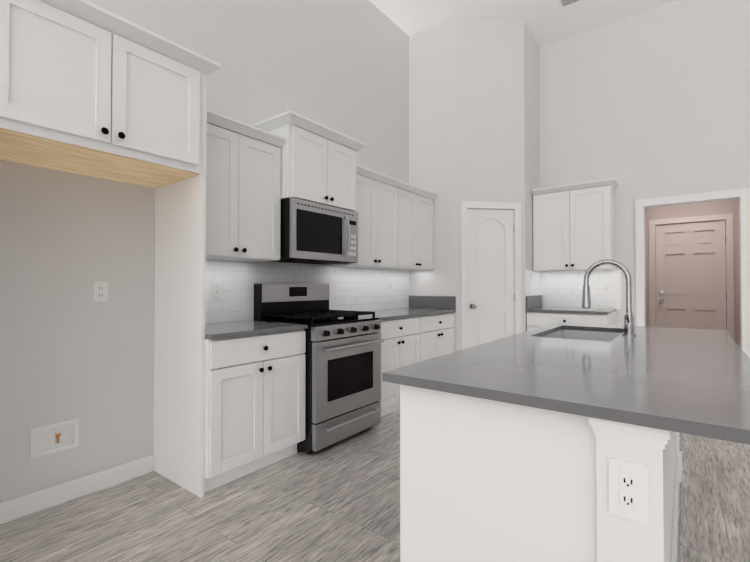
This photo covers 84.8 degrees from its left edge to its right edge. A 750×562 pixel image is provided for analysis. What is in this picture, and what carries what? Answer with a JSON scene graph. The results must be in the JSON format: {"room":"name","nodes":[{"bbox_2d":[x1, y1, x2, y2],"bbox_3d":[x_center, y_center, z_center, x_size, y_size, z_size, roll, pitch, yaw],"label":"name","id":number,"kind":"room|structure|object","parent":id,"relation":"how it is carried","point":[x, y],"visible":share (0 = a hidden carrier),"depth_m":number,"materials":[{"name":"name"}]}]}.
{"room":"kitchen","nodes":[
{"label":"kitchen","id":0,"kind":"room"},
{"bbox_2d":[0,0,408,502],"bbox_3d":[-1.488,-0.935,2.675,0.120,4.300,8.866,-1,-1,37],"label":"wall","id":1,"kind":"structure","parent":0,"point":[70,349],"depth_m":2.51,"materials":[{"name":"white paint"}]},
{"bbox_2d":[30,419,78,458],"bbox_3d":[-1.729,0.850,2.223,0.012,0.150,0.210,-1,-1,37],"label":"outlet box","id":2,"kind":"object","parent":1,"relation":"attached to","point":[50,439],"visible":1,"depth_m":2.22,"materials":[{"name":"white plastic"}]},
{"bbox_2d":[0,455,153,523],"bbox_3d":[-2.728,1.143,0.900,0.013,0.100,4.340,-1,-1,37],"label":"baseboard","id":3,"kind":"structure","parent":1,"relation":"attached to","point":[20,507],"depth_m":2.28,"materials":[{"name":"white wood"}]},
{"bbox_2d":[93,282,107,301],"bbox_3d":[-1.604,0.062,2.402,0.008,0.116,0.072,-1,-1,37],"label":"electrical outlet","id":4,"kind":"object","parent":1,"relation":"attached to","point":[100,291],"visible":1,"depth_m":2.40,"materials":[{"name":"white plastic"}]},
{"bbox_2d":[206,109,284,261],"bbox_3d":[-1.032,-0.604,2.843,0.392,0.898,0.722,-1,-1,37],"label":"upper cabinet","id":5,"kind":"object","parent":1,"relation":"attached to","point":[243,192],"visible":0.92,"depth_m":2.77,"materials":[{"name":"white wood"}]},
{"bbox_2d":[205,259,409,323],"bbox_3d":[-0.491,-0.142,3.875,0.006,0.916,3.033,-1,-1,37],"label":"tile backsplash","id":6,"kind":"structure","parent":1,"relation":"attached to","point":[358,289],"depth_m":3.65,"materials":[{"name":"white tile"}]},
{"bbox_2d":[212,281,220,296],"bbox_3d":[-1.151,0.059,2.989,0.008,0.116,0.072,-1,-1,37],"label":"electrical outlet","id":7,"kind":"object","parent":6,"relation":"attached to","point":[216,288],"visible":1,"depth_m":2.98,"materials":[{"name":"white plastic"}]},
{"bbox_2d":[389,281,392,290],"bbox_3d":[0.186,0.056,4.754,0.008,0.116,0.072,-1,-1,37],"label":"electrical outlet","id":8,"kind":"object","parent":6,"relation":"attached to","point":[390,285],"visible":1,"depth_m":4.75,"materials":[{"name":"white plastic"}]},
{"bbox_2d":[252,110,365,211],"bbox_3d":[-0.537,-0.909,3.418,0.492,0.603,0.876,-1,-1,37],"label":"upper cabinet","id":9,"kind":"object","parent":1,"relation":"attached to","point":[319,163],"visible":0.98,"depth_m":3.19,"materials":[{"name":"white wood"}]},
{"bbox_2d":[270,198,357,264],"bbox_3d":[-0.528,-0.382,3.405,0.496,0.444,0.756,-1,-1,37],"label":"microwave","id":10,"kind":"object","parent":9,"relation":"attached to","point":[314,233],"visible":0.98,"depth_m":3.21,"materials":[{"name":"grey metal"}]},
{"bbox_2d":[322,165,401,268],"bbox_3d":[-0.107,-0.579,4.102,0.346,0.881,0.829,-1,-1,37],"label":"upper cabinet","id":11,"kind":"object","parent":1,"relation":"attached to","point":[395,224],"depth_m":4.00,"materials":[{"name":"white wood"}]},
{"bbox_2d":[390,185,433,270],"bbox_3d":[0.310,-0.572,4.653,0.346,0.881,0.830,-1,-1,37],"label":"upper cabinet","id":12,"kind":"object","parent":1,"relation":"attached to","point":[417,205],"depth_m":4.58,"materials":[{"name":"white wood"}]},
{"bbox_2d":[0,409,749,561],"bbox_3d":[1.115,1.239,0.601,6.740,0.100,8.746,-1,-1,37],"label":"floor","id":13,"kind":"structure","parent":0,"point":[338,501],"depth_m":2.12,"materials":[{"name":"grey wood"}]},
{"bbox_2d":[0,0,220,497],"bbox_3d":[-1.451,-0.017,2.094,0.621,2.450,1.072,-1,-1,37],"label":"surround","id":14,"kind":"object","parent":13,"relation":"on","point":[89,88],"visible":1,"depth_m":2.10,"materials":[{"name":"white wood"}]},
{"bbox_2d":[204,320,307,492],"bbox_3d":[-0.930,0.759,2.750,0.646,0.914,0.725,-1,-1,37],"label":"base cabinet","id":15,"kind":"object","parent":13,"relation":"on","point":[255,371],"visible":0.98,"depth_m":2.52,"materials":[{"name":"white wood"}]},
{"bbox_2d":[254,283,383,453],"bbox_3d":[-0.426,0.620,3.316,0.750,1.206,0.766,-1,-1,37],"label":"range","id":16,"kind":"object","parent":13,"relation":"on","point":[343,377],"visible":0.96,"depth_m":3.12,"materials":[{"name":"grey metal"}]},
{"bbox_2d":[377,316,425,416],"bbox_3d":[0.000,0.790,4.003,0.616,0.884,0.830,-1,-1,37],"label":"base cabinet","id":17,"kind":"object","parent":13,"relation":"on","point":[420,328],"depth_m":3.78,"materials":[{"name":"white wood"}]},
{"bbox_2d":[358,308,455,319],"bbox_3d":[0.215,0.335,4.279,0.632,0.028,1.526,-1,-1,37],"label":"countertop","id":18,"kind":"structure","parent":17,"relation":"on","point":[390,314],"depth_m":4.18,"materials":[{"name":"grey stone"}]},
{"bbox_2d":[426,312,454,359],"bbox_3d":[0.418,0.796,4.554,0.616,0.884,0.829,-1,-1,37],"label":"base cabinet","id":19,"kind":"object","parent":13,"relation":"on","point":[440,330],"depth_m":4.42,"materials":[{"name":"white wood"}]},
{"bbox_2d":[400,386,681,561],"bbox_3d":[0.995,0.763,1.930,0.699,0.886,2.204,-1,-1,37],"label":"kitchen island","id":20,"kind":"object","parent":13,"relation":"on","point":[557,442],"depth_m":1.06,"materials":[{"name":"white wood"}]},
{"bbox_2d":[382,322,749,444],"bbox_3d":[1.070,0.305,1.879,0.940,0.027,2.230,-1,-1,37],"label":"island countertop","id":21,"kind":"structure","parent":20,"relation":"on","point":[672,380],"depth_m":1.22,"materials":[{"name":"grey stone"}]},
{"bbox_2d":[542,326,617,341],"bbox_3d":[1.206,0.435,2.389,0.404,0.245,0.774,-1,-1,37],"label":"sink","id":22,"kind":"object","parent":21,"relation":"in","point":[567,331],"depth_m":2.71,"materials":[{"name":"silver metal"}]},
{"bbox_2d":[582,259,635,335],"bbox_3d":[1.282,0.087,2.275,0.265,0.419,0.151,-1,-1,37],"label":"faucet","id":23,"kind":"object","parent":21,"relation":"on","point":[628,320],"visible":1,"depth_m":2.25,"materials":[{"name":"silver metal"}]},
{"bbox_2d":[526,295,615,330],"bbox_3d":[2.288,0.710,4.797,0.845,1.065,0.646,-1,-1,37],"label":"base cabinet","id":24,"kind":"object","parent":13,"relation":"on","point":[539,315],"visible":0.31,"depth_m":4.65,"materials":[{"name":"white wood"}]},
{"bbox_2d":[409,16,455,351],"bbox_3d":[0.706,-0.906,4.945,0.635,4.300,0.100,-1,-1,37],"label":"wall","id":25,"kind":"structure","parent":0,"point":[432,108],"depth_m":4.87,"materials":[{"name":"white paint"}]},
{"bbox_2d":[410,296,455,307],"bbox_3d":[0.668,0.254,4.881,0.629,0.150,0.020,-1,-1,37],"label":"backsplash","id":26,"kind":"structure","parent":25,"relation":"attached to","point":[415,301],"depth_m":4.86,"materials":[{"name":"grey stone"}]},
{"bbox_2d":[455,16,524,350],"bbox_3d":[1.338,-0.908,4.821,0.841,4.300,0.100,0,-1,-8],"label":"wall","id":27,"kind":"structure","parent":0,"point":[490,145],"depth_m":4.78,"materials":[{"name":"white paint"}]},
{"bbox_2d":[467,209,514,347],"bbox_3d":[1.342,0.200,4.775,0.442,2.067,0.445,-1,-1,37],"label":"pantry door","id":28,"kind":"structure","parent":27,"relation":"in","point":[490,256],"depth_m":4.78,"materials":[{"name":"white wood"}]},
{"bbox_2d":[461,201,521,349],"bbox_3d":[1.339,0.164,4.800,0.730,2.157,0.117,0,-1,-8],"label":"door frame","id":29,"kind":"structure","parent":27,"relation":"attached to","point":[515,207],"depth_m":4.75,"materials":[{"name":"white wood"}]},
{"bbox_2d":[369,0,676,46],"bbox_3d":[1.151,-3.160,0.704,6.740,0.100,8.866,-1,-1,37],"label":"ceiling","id":30,"kind":"structure","parent":0,"point":[546,22],"depth_m":4.68,"materials":[{"name":"white paint"}]},
{"bbox_2d":[559,0,581,7],"bbox_3d":[2.161,-3.055,4.438,0.300,0.014,0.150,-1,-1,37],"label":"ceiling vent","id":31,"kind":"object","parent":30,"relation":"in","point":[564,3],"visible":0.98,"depth_m":4.50,"materials":[{"name":"silver metal"}]},
{"bbox_2d":[524,23,539,331],"bbox_3d":[1.913,-0.904,5.112,0.100,4.300,0.635,-1,-1,37],"label":"wall","id":32,"kind":"structure","parent":0,"point":[532,111],"depth_m":5.03,"materials":[{"name":"white paint"}]},
{"bbox_2d":[525,270,540,295],"bbox_3d":[1.954,0.026,5.064,0.006,0.306,0.628,-1,-1,37],"label":"tile backsplash","id":33,"kind":"structure","parent":32,"relation":"attached to","point":[532,283],"depth_m":5.02,"materials":[{"name":"white tile"}]},
{"bbox_2d":[539,0,749,325],"bbox_3d":[3.791,-0.916,4.162,6.500,4.300,0.120,-1,-1,37],"label":"wall","id":34,"kind":"structure","parent":0,"point":[653,103],"depth_m":4.63,"materials":[{"name":"white paint"}]},
{"bbox_2d":[531,178,618,270],"bbox_3d":[2.382,-0.623,4.901,0.885,0.988,0.392,-1,-1,37],"label":"upper cabinet","id":35,"kind":"object","parent":34,"relation":"attached to","point":[573,227],"visible":1,"depth_m":4.77,"materials":[{"name":"white wood"}]},
{"bbox_2d":[541,270,620,308],"bbox_3d":[2.502,0.102,5.046,0.900,0.458,0.006,-1,-1,37],"label":"tile backsplash","id":36,"kind":"structure","parent":34,"relation":"attached to","point":[563,289],"depth_m":5.05,"materials":[{"name":"white tile"}]},
{"bbox_2d":[602,282,608,291],"bbox_3d":[2.732,0.068,4.863,0.072,0.116,0.008,-1,-1,37],"label":"electrical outlet","id":37,"kind":"object","parent":36,"relation":"attached to","point":[605,286],"visible":1,"depth_m":4.86,"materials":[{"name":"white plastic"}]},
{"bbox_2d":[635,188,749,357],"bbox_3d":[3.407,0.155,4.443,0.978,2.165,0.157,-1,-1,37],"label":"trim","id":38,"kind":"structure","parent":34,"relation":"attached to","point":[742,195],"depth_m":4.26,"materials":[{"name":"white wood"}]},
{"bbox_2d":[645,199,739,346],"bbox_3d":[4.524,-0.094,5.948,2.700,2.700,0.120,-1,-1,37],"label":"wall","id":39,"kind":"structure","parent":0,"point":[701,209],"depth_m":5.79,"materials":[{"name":"beige paint"}]},
{"bbox_2d":[655,220,726,330],"bbox_3d":[4.512,0.211,5.884,0.805,2.090,0.110,-1,-1,37],"label":"hall door","id":40,"kind":"structure","parent":39,"relation":"in","point":[691,292],"depth_m":5.88,"materials":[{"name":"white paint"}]},
{"bbox_2d":[649,213,734,340],"bbox_3d":[4.537,0.169,5.925,0.961,2.175,0.137,-1,-1,37],"label":"door frame","id":41,"kind":"structure","parent":39,"relation":"attached to","point":[729,249],"depth_m":5.73,"materials":[{"name":"white paint"}]}
]}

